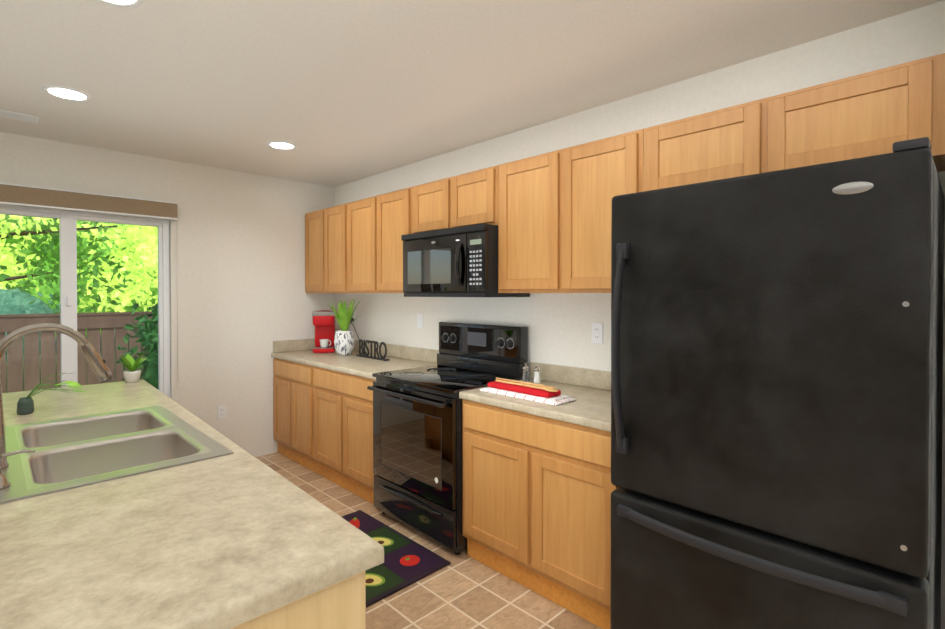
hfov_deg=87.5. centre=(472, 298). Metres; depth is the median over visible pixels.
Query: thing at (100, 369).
faucet
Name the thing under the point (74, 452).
sink
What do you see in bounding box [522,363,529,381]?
pepper mill
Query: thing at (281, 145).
recessed light
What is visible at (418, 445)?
stove
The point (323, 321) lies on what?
coffee maker
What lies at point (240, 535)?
island countertop
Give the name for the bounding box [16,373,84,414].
potted plant
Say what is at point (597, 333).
outlet
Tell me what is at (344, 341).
potted plant
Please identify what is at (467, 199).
upper cabinet
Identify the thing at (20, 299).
tree
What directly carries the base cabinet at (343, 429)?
on the floor
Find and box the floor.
[256,452,601,628]
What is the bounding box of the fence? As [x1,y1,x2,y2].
[0,311,152,392]
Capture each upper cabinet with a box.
[305,203,347,292]
[348,187,412,292]
[413,165,497,232]
[498,129,643,292]
[643,53,944,190]
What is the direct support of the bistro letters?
on the countertop at (400, 357)
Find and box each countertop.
[0,379,383,628]
[271,338,438,379]
[459,362,610,431]
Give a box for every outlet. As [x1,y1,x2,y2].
[217,405,226,419]
[417,313,422,327]
[591,323,602,343]
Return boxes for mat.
[341,510,450,606]
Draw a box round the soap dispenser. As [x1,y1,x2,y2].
[0,449,34,489]
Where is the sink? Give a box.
[0,405,233,503]
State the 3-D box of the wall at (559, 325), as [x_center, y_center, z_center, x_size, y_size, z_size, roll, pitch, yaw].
[1.490,0.177,2.100,0.150,2.500,8.300,-1,1,-45]
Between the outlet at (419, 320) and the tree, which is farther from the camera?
the tree
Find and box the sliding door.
[0,205,169,397]
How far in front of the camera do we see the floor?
2.36 m
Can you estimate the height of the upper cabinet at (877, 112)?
0.318 m
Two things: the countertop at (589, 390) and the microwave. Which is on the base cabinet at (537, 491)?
the countertop at (589, 390)
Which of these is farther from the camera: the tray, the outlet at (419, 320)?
the outlet at (419, 320)
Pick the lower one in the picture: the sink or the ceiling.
the sink
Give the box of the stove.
[367,321,528,554]
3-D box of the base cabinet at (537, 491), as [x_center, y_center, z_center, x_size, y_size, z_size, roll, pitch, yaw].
[0.494,0.985,2.562,0.626,0.874,0.965,-1,1,-45]
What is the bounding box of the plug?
[351,311,355,323]
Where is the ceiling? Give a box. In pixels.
[0,0,943,186]
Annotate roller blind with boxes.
[0,182,177,220]
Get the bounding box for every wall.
[0,132,331,456]
[332,0,944,628]
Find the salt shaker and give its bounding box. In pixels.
[533,366,540,382]
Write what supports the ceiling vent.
in the ceiling
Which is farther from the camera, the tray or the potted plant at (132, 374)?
the potted plant at (132, 374)
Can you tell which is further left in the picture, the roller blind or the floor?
the roller blind
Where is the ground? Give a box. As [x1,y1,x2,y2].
[6,328,141,392]
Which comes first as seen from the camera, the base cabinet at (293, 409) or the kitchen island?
the kitchen island
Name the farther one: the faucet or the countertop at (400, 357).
the countertop at (400, 357)
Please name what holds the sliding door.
in the wall at (240, 300)
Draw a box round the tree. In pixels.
[0,214,157,361]
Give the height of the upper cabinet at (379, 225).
0.755 m
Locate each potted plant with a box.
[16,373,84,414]
[117,353,145,382]
[330,299,364,355]
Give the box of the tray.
[480,377,575,405]
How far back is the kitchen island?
1.00 m
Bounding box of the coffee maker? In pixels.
[312,310,335,352]
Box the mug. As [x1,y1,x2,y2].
[320,339,330,347]
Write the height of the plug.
0.116 m
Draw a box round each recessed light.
[42,85,90,101]
[97,0,142,7]
[267,141,296,149]
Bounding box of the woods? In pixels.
[0,215,157,336]
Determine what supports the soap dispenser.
on the sink
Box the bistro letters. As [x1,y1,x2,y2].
[356,339,389,360]
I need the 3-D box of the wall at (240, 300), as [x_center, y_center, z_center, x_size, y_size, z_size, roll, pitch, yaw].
[-3.560,0.170,2.849,6.000,2.500,0.150,-1,1,-45]
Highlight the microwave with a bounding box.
[401,223,529,296]
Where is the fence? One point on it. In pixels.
(103, 321)
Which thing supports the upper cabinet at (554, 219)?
attached to the wall at (559, 325)
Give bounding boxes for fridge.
[610,137,943,628]
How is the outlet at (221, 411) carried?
attached to the wall at (240, 300)
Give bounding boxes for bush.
[116,303,157,388]
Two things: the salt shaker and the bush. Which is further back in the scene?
the bush
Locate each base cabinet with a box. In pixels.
[273,357,318,473]
[314,366,375,503]
[463,399,618,628]
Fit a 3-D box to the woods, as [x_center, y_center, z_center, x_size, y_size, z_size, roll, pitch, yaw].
[-13.003,-2.245,13.096,14.824,8.420,5.476,-1,1,-45]
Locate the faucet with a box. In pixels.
[0,323,111,468]
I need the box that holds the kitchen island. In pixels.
[231,571,365,628]
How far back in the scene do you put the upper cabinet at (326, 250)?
4.35 m
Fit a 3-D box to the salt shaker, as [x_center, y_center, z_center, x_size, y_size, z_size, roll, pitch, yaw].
[0.386,0.454,2.946,0.046,0.101,0.046,-1,1,-45]
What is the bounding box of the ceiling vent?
[0,109,38,122]
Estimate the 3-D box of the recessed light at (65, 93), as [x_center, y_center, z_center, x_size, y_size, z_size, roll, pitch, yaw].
[-2.130,-1.074,2.595,0.200,0.006,0.200,-1,1,-45]
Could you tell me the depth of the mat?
2.64 m
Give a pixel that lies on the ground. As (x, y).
(56, 363)
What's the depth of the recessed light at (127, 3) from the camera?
1.78 m
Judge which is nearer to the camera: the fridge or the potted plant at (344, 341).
the fridge
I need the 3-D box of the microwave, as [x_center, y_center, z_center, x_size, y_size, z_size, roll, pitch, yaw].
[-0.076,-0.222,3.252,0.456,0.425,0.792,-1,1,-45]

